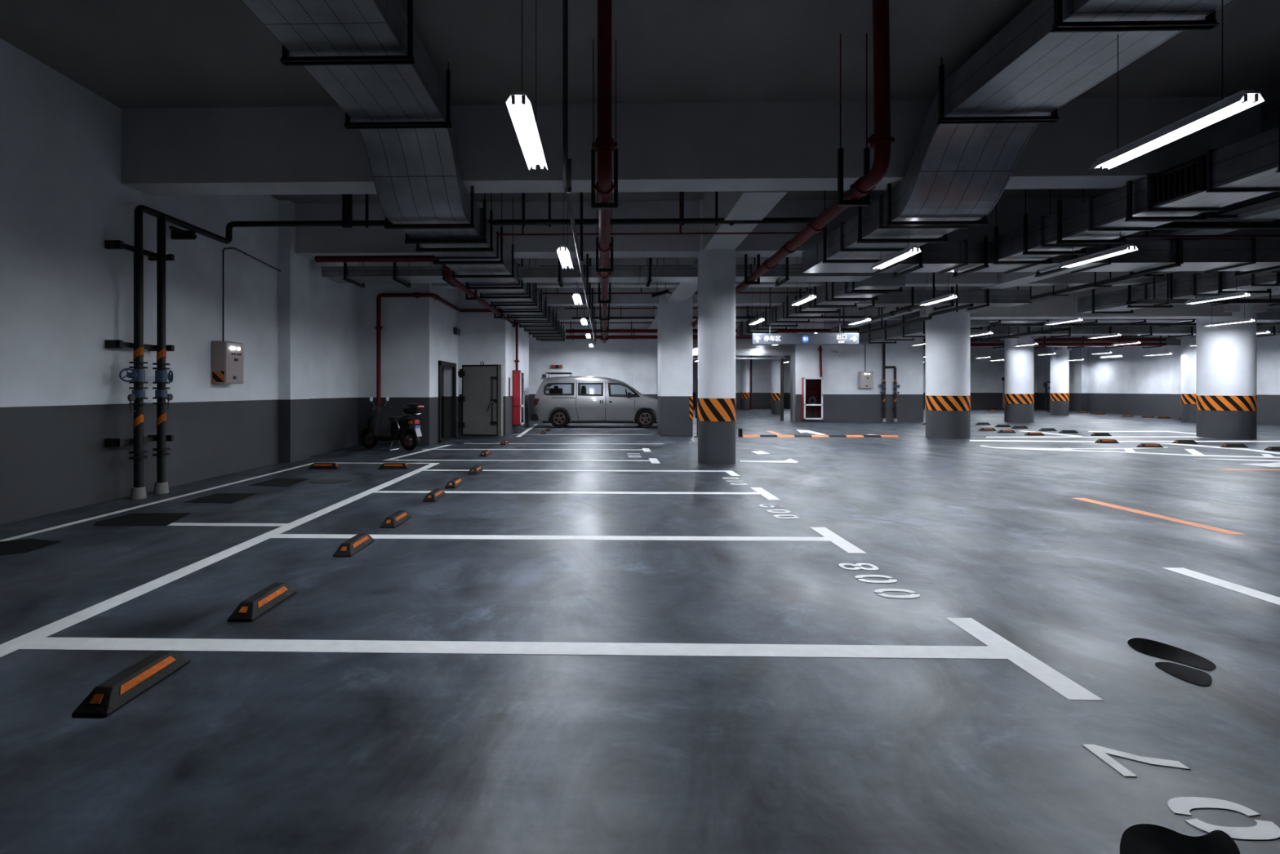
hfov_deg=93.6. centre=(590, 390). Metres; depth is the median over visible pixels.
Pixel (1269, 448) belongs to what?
wheel stop
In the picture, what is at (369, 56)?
air duct
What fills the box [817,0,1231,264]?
air duct
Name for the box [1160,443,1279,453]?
hatch line
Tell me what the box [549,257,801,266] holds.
pipe
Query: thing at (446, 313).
lintel
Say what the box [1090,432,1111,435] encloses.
wheel stop
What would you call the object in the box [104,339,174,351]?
bracket
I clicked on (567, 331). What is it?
pipe
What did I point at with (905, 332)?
air duct
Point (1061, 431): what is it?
wheel stop
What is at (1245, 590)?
line marking
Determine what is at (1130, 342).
lamp
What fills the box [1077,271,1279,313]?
air duct
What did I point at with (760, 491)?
parking line
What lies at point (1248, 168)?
air duct
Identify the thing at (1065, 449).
bar
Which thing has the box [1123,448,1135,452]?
bar
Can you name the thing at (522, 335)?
wall
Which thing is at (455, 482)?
wheel stop
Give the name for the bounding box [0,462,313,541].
boundary line
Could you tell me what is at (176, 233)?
bracket
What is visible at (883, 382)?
riser pipe
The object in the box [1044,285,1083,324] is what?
lamp
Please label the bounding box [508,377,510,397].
sticker
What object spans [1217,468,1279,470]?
aisle line
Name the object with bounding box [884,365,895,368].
pipe
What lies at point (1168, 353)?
lamp
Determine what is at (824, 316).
pipe
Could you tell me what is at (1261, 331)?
lamp
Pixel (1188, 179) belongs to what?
grille
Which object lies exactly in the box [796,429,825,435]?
aisle mark
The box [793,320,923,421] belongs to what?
wall
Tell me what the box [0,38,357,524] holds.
wall
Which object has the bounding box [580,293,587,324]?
lamp
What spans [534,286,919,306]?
beam
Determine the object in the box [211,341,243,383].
control box
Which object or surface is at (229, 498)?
floor patch
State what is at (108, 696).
wheel stop
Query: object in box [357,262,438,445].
wall
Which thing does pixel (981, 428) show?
wheel stop
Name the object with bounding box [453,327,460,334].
emergency light
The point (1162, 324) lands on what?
cable tray
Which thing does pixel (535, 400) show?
tail light
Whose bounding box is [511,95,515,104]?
socket
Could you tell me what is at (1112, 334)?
lamp
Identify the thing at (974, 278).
beam
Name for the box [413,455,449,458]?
floor stain
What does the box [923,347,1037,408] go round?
wall
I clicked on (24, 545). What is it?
floor patch
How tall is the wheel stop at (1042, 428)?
0.090 m
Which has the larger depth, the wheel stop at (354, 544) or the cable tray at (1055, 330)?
the cable tray at (1055, 330)
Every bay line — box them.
[389,457,660,463]
[422,448,650,451]
[496,443,663,444]
[969,440,1279,442]
[986,435,1202,437]
[1021,430,1081,436]
[1088,431,1195,434]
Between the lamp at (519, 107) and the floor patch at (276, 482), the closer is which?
the lamp at (519, 107)
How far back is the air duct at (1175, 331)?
22.58 m
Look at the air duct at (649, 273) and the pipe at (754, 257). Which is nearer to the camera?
the air duct at (649, 273)
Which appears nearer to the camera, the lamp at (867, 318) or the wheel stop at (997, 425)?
the lamp at (867, 318)
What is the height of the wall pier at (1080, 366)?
4.930 m
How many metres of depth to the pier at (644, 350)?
27.45 m
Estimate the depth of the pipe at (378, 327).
14.68 m
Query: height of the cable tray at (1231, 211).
0.960 m
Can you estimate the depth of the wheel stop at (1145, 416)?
30.02 m
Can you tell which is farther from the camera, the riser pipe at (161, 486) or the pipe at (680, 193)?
the pipe at (680, 193)
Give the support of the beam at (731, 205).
attached to the ceiling
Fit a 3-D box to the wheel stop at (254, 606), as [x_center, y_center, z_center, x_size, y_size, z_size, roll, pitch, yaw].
[-2.060,1.314,3.778,0.152,0.090,0.512,0,0,1]
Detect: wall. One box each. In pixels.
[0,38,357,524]
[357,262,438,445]
[441,288,507,436]
[444,288,457,437]
[507,315,528,435]
[528,320,632,419]
[693,320,793,334]
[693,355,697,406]
[735,355,771,408]
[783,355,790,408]
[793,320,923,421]
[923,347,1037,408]
[1037,334,1279,425]
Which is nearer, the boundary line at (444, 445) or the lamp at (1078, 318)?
the boundary line at (444, 445)
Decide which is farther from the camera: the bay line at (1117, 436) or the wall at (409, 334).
the bay line at (1117, 436)
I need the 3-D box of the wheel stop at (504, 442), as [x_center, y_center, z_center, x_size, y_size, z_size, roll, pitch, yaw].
[-2.187,1.314,15.153,0.152,0.090,0.512,0,0,1]
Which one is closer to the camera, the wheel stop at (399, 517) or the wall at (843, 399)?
the wheel stop at (399, 517)
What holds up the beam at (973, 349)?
attached to the ceiling
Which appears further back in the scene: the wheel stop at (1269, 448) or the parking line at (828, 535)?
the wheel stop at (1269, 448)
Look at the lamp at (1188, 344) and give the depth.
24.29 m
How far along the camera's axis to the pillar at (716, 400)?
11.06 m
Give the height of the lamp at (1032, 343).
1.750 m
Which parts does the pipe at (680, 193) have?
hanger rod, hanger rod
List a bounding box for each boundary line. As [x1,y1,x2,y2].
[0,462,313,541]
[0,462,439,657]
[167,522,290,526]
[338,462,438,463]
[383,444,449,460]
[516,423,537,436]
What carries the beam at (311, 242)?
attached to the ceiling
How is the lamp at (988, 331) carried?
hanging from the ceiling
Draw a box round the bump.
[742,435,898,437]
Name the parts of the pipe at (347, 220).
hanger rod, hanger rod, hanger rod, hanger rod, hanger rod, hanger rod, hanger rod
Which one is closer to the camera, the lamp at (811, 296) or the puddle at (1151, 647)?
the puddle at (1151, 647)
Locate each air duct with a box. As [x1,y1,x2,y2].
[240,0,564,341]
[321,262,467,287]
[517,257,873,287]
[737,272,905,336]
[801,234,1279,277]
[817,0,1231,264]
[852,286,1030,310]
[857,315,989,343]
[923,335,1181,348]
[970,325,1279,337]
[989,308,1279,325]
[992,106,1279,264]
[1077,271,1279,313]
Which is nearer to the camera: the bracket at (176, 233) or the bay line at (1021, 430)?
the bracket at (176, 233)
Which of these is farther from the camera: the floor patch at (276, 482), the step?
the step
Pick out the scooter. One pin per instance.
(401, 426)
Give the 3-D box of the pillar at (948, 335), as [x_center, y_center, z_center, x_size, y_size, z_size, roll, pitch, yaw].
[10.347,-1.105,17.390,1.132,4.930,1.132,0,0,1]
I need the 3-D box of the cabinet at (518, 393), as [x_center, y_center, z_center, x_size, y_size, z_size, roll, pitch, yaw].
[-2.335,0.235,19.408,0.290,1.750,0.800,0,0,1]
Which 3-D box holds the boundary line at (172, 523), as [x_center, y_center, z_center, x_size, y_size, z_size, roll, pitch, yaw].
[-3.773,1.359,6.077,1.420,0.001,0.120,0,0,1]
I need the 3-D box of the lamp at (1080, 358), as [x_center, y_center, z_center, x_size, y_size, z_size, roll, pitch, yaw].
[29.434,-2.705,36.442,0.166,1.730,1.220,0,0,1]
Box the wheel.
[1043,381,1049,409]
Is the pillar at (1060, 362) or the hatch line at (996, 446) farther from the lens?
the pillar at (1060, 362)
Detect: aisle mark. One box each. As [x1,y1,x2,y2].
[751,450,769,453]
[766,431,782,434]
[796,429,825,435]
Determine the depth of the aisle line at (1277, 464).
10.92 m
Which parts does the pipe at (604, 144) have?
hanger rod, hanger rod, hanger rod, hanger rod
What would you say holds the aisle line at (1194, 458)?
on the floor
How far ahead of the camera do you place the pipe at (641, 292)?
16.36 m
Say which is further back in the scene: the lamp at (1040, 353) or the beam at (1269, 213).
the lamp at (1040, 353)
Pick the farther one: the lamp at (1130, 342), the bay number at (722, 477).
the lamp at (1130, 342)
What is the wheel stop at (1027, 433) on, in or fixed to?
on the floor
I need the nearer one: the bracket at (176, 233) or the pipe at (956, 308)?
the bracket at (176, 233)
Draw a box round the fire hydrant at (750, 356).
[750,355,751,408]
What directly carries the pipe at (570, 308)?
hanging from the ceiling
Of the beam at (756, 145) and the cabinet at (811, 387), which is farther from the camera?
the cabinet at (811, 387)
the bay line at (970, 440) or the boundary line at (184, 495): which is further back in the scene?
the bay line at (970, 440)
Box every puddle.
[1120,823,1239,853]
[1128,637,1216,670]
[1155,662,1212,686]
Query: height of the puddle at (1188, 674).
0.004 m
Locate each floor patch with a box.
[0,538,62,555]
[93,512,191,525]
[184,493,257,503]
[248,478,308,486]
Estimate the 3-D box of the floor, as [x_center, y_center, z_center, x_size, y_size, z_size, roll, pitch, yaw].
[13.784,1.460,21.193,39.400,0.200,61.000,0,0,1]
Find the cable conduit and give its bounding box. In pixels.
[562,0,595,343]
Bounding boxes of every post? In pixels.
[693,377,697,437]
[737,428,742,436]
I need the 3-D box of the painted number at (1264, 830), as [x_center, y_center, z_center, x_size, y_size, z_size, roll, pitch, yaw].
[2.009,1.358,1.897,0.270,0.003,0.795,0,0,1]
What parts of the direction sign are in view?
hanging rod, sign panel, hanging rod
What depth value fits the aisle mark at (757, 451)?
13.08 m
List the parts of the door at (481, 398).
door frame, door, lock rod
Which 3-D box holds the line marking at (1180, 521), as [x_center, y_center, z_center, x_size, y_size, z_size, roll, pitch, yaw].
[6.132,1.359,6.623,0.160,0.002,1.920,0,0,1]
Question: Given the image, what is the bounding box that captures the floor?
[0,406,1279,853]
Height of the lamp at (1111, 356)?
1.850 m
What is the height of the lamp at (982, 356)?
1.670 m
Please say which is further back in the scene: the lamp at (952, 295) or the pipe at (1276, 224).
the lamp at (952, 295)
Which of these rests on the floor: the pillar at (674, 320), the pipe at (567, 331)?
the pillar at (674, 320)
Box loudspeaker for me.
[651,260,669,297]
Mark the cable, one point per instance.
(224, 249)
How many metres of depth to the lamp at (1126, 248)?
8.58 m
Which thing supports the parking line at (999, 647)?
on the floor
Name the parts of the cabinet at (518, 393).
door frame, glass pane, glass pane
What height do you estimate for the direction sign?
2.270 m
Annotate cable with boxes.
[222,247,280,341]
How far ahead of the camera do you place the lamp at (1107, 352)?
30.93 m
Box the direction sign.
[751,287,858,344]
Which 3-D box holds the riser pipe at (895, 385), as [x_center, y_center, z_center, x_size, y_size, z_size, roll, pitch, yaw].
[13.322,0.185,26.105,0.322,2.350,0.189,0,0,1]
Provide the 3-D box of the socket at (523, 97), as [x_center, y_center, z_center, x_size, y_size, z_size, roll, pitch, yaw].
[-0.446,-1.926,3.971,0.024,0.048,0.028,0,0,1]
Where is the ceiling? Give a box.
[0,0,1279,203]
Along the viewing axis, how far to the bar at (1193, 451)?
13.07 m
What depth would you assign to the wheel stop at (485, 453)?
12.38 m
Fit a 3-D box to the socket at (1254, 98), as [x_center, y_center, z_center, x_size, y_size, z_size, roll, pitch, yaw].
[4.375,-1.926,3.952,0.024,0.048,0.028,0,0,1]
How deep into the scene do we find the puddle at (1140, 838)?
1.80 m
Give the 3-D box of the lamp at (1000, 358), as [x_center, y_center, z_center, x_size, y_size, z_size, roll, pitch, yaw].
[25.667,-2.250,37.928,0.166,0.700,1.220,0,0,1]
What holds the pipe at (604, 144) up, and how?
hanging from the ceiling
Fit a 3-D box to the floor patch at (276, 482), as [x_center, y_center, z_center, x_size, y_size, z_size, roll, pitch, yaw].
[-4.579,1.358,8.863,0.625,0.004,0.809,0,0,1]
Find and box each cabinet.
[512,370,524,425]
[801,377,822,419]
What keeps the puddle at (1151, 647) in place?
on the floor
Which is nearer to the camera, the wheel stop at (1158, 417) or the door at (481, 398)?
the door at (481, 398)
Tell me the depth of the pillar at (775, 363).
34.76 m
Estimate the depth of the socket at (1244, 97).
3.94 m
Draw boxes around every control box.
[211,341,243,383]
[858,371,873,388]
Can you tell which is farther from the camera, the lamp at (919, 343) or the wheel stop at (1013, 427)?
the lamp at (919, 343)
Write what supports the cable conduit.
hanging from the ceiling
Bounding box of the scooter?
[359,396,423,450]
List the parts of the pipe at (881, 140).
hanger rod, hanger rod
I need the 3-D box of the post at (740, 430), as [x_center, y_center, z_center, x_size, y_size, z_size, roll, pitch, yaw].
[4.401,1.240,17.630,0.100,0.240,0.150,0,0,1]
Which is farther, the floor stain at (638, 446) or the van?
the van
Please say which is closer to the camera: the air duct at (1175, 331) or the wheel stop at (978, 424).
the air duct at (1175, 331)
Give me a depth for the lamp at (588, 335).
20.78 m
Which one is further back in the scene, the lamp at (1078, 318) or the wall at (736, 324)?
the wall at (736, 324)
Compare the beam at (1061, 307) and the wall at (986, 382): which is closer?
the beam at (1061, 307)
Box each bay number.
[626,453,641,457]
[721,477,747,484]
[759,504,799,518]
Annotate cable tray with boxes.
[970,324,1070,342]
[983,322,1279,327]
[1017,271,1177,302]
[1125,273,1279,306]
[1151,191,1279,233]
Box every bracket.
[104,240,174,260]
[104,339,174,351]
[104,435,174,446]
[168,226,196,239]
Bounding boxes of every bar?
[1063,448,1073,450]
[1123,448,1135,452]
[1184,448,1204,455]
[1261,453,1277,457]
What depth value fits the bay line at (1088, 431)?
19.84 m
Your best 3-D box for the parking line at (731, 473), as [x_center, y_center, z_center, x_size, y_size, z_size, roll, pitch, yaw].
[-0.245,1.359,9.911,5.260,0.002,0.645,0,0,1]
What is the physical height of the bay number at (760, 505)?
0.004 m
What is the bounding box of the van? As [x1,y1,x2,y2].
[531,372,657,427]
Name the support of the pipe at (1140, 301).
on the cable tray at (1156, 302)
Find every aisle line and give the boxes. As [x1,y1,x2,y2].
[739,458,798,462]
[1194,457,1279,461]
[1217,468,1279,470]
[1241,462,1279,466]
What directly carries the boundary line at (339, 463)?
on the floor
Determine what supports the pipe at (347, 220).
hanging from the ceiling
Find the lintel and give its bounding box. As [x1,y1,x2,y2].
[438,288,453,363]
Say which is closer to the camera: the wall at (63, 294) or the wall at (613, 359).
the wall at (63, 294)
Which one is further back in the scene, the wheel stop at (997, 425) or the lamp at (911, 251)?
the wheel stop at (997, 425)
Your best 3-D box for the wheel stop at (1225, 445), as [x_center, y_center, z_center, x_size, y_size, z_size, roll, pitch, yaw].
[15.328,1.314,14.276,0.512,0.090,0.152,0,0,1]
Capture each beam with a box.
[120,96,1279,195]
[295,197,1279,259]
[431,257,1204,288]
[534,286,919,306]
[546,296,1268,320]
[645,191,787,328]
[824,191,1279,328]
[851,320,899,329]
[969,285,1231,319]
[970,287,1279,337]
[970,294,1279,352]
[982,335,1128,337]
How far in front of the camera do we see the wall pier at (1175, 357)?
28.97 m
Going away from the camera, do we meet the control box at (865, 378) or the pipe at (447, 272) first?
the pipe at (447, 272)
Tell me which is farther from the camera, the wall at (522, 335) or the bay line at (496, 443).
the wall at (522, 335)
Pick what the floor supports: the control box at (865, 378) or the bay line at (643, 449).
the bay line at (643, 449)
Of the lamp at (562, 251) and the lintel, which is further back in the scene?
the lintel
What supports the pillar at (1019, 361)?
on the floor
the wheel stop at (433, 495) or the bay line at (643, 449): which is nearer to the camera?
the wheel stop at (433, 495)
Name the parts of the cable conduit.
hanger rod, hanger rod, hanger rod, hanger rod, hanger rod, hanger rod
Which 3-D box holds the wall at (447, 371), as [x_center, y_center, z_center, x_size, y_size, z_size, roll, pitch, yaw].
[-4.080,-1.105,17.672,0.300,4.930,0.850,0,0,1]
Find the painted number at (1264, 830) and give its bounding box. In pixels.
[1081,744,1279,840]
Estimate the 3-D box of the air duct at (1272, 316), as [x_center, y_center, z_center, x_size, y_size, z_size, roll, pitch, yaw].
[18.492,-2.857,19.285,11.900,1.427,0.960,0,0,1]
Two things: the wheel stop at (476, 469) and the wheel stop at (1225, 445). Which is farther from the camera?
the wheel stop at (1225, 445)
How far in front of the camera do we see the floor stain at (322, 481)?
8.95 m
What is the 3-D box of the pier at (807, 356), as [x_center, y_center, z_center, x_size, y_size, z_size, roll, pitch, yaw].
[9.599,-1.105,26.289,1.200,4.930,0.100,0,0,1]
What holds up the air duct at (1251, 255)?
hanging from the beam at (1269, 213)
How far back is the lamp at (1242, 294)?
12.49 m
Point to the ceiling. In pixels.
(131, 54)
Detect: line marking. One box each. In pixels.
[1072,497,1245,534]
[1161,567,1279,605]
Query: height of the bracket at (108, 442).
0.100 m
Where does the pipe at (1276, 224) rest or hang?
hanging from the ceiling
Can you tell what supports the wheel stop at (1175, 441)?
on the floor
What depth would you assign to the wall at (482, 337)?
17.70 m
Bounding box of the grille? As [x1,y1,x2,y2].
[1148,155,1206,208]
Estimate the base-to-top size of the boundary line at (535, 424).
0.002 m
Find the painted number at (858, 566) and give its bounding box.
[838,563,919,598]
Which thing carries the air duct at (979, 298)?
hanging from the ceiling
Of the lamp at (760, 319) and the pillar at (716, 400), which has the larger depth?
the lamp at (760, 319)
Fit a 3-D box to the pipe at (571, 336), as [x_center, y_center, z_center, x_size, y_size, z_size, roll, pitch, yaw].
[4.507,-2.834,24.515,11.100,1.472,0.207,0,0,1]
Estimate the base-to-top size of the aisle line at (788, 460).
0.002 m
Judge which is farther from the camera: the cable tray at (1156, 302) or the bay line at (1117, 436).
the bay line at (1117, 436)
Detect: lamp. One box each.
[505,0,547,170]
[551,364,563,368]
[556,192,573,269]
[572,280,582,304]
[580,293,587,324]
[585,311,591,337]
[748,316,764,324]
[791,257,816,306]
[847,306,871,324]
[870,235,921,269]
[911,341,925,345]
[918,272,957,305]
[970,329,992,336]
[974,355,990,358]
[989,358,1004,360]
[1013,337,1038,346]
[1036,335,1056,355]
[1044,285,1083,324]
[1057,231,1138,267]
[1069,346,1084,360]
[1087,333,1121,338]
[1088,0,1265,169]
[1089,346,1111,354]
[1100,355,1122,357]
[1111,341,1140,345]
[1142,351,1172,355]
[1183,275,1250,304]
[1186,343,1195,346]
[1201,296,1255,326]
[1256,322,1270,333]
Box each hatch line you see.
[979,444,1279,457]
[995,446,1167,449]
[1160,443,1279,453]
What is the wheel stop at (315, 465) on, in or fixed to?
on the floor
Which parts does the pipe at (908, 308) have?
hanger rod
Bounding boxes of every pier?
[278,200,309,462]
[632,320,657,399]
[795,320,823,421]
[1074,346,1087,411]
[1169,335,1181,418]
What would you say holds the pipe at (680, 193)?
hanging from the ceiling
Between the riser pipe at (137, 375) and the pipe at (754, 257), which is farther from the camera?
the pipe at (754, 257)
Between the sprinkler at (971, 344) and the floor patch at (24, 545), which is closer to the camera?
the floor patch at (24, 545)
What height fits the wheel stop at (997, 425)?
0.090 m
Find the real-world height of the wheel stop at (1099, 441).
0.090 m
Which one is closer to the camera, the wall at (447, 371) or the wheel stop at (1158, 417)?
the wall at (447, 371)
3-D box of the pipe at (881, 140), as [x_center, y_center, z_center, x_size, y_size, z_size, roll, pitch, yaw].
[2.946,-2.710,15.605,0.362,1.720,20.667,0,0,2]
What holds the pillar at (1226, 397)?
on the floor
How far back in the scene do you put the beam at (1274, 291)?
16.20 m
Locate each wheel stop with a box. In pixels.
[71,650,191,716]
[226,582,296,621]
[307,462,340,468]
[333,533,374,556]
[377,462,409,468]
[379,510,411,528]
[422,488,445,502]
[444,477,463,488]
[467,465,483,474]
[479,449,491,456]
[499,440,509,444]
[975,422,991,425]
[978,427,995,430]
[995,424,1010,426]
[996,430,1015,432]
[1011,426,1028,428]
[1024,431,1044,435]
[1038,427,1057,431]
[1058,430,1078,433]
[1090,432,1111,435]
[1094,439,1119,443]
[1136,443,1163,447]
[1141,415,1154,417]
[1156,416,1170,418]
[1172,440,1197,443]
[1220,443,1248,448]
[1264,446,1279,450]
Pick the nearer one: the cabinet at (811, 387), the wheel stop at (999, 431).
the wheel stop at (999, 431)
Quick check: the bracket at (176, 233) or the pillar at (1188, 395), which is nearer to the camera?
the bracket at (176, 233)
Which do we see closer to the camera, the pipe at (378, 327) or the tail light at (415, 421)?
the tail light at (415, 421)
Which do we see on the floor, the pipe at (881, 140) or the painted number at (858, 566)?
the painted number at (858, 566)
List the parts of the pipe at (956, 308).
hanger rod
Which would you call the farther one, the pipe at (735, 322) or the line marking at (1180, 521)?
the pipe at (735, 322)
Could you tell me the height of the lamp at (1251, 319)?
1.800 m
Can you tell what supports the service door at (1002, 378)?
in the wall at (986, 382)
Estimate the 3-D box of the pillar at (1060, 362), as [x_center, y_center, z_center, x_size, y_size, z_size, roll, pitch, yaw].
[25.785,-1.105,32.974,0.832,4.930,0.832,0,0,1]
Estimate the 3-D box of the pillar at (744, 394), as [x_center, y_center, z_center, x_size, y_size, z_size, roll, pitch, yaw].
[11.057,-1.105,42.960,0.612,4.930,0.612,0,0,1]
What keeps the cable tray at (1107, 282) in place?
hanging from the ceiling
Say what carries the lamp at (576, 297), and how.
hanging from the ceiling
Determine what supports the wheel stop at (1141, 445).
on the floor
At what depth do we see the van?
21.66 m
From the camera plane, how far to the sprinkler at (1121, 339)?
27.82 m
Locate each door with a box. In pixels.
[438,360,502,442]
[1001,377,1004,408]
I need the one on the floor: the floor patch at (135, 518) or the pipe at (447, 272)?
the floor patch at (135, 518)
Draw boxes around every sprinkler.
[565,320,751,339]
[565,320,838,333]
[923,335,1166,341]
[923,335,1166,346]
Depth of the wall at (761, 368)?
45.72 m
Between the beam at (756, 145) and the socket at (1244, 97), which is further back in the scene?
the beam at (756, 145)
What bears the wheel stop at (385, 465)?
on the floor
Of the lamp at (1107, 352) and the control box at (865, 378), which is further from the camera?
the lamp at (1107, 352)
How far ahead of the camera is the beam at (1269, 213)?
13.42 m
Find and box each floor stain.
[310,479,351,484]
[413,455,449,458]
[636,445,661,448]
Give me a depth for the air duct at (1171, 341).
28.49 m
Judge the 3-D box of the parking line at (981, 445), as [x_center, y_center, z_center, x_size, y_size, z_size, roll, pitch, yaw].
[11.740,1.359,13.237,5.296,0.003,0.763,0,0,30]
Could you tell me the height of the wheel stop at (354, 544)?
0.090 m
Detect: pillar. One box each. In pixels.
[657,287,693,435]
[697,199,736,464]
[740,355,750,409]
[771,355,783,413]
[920,286,977,439]
[1000,335,1038,422]
[1047,346,1071,415]
[1176,335,1195,422]
[1195,297,1266,439]
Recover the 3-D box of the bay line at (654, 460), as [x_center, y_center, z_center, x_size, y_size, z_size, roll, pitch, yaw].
[-1.316,1.359,11.653,5.240,0.002,0.840,0,0,1]
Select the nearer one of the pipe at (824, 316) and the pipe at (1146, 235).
the pipe at (1146, 235)
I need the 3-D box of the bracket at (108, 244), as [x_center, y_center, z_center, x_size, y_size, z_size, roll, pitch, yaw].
[-5.787,-1.790,7.708,0.320,0.100,0.750,0,0,1]
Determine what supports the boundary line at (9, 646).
on the floor
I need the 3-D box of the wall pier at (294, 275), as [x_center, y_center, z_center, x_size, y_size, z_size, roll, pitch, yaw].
[-5.748,-1.105,11.618,0.220,4.930,0.730,0,0,1]
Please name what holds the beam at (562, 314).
attached to the ceiling
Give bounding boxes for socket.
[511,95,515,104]
[521,95,525,104]
[1239,93,1248,102]
[1249,93,1258,102]
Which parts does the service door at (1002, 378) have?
door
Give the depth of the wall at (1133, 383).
32.56 m
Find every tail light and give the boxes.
[413,419,419,424]
[533,398,538,404]
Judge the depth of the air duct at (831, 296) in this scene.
15.05 m
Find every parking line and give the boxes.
[15,617,1103,700]
[268,527,866,553]
[371,487,779,499]
[421,469,739,475]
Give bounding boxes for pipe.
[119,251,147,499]
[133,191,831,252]
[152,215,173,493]
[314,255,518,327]
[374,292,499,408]
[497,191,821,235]
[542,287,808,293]
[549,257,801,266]
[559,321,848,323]
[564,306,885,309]
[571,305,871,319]
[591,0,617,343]
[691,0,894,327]
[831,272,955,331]
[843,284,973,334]
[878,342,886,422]
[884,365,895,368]
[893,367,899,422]
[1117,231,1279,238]
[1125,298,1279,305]
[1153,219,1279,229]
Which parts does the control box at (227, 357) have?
cabinet door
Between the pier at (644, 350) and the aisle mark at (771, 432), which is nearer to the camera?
the aisle mark at (771, 432)

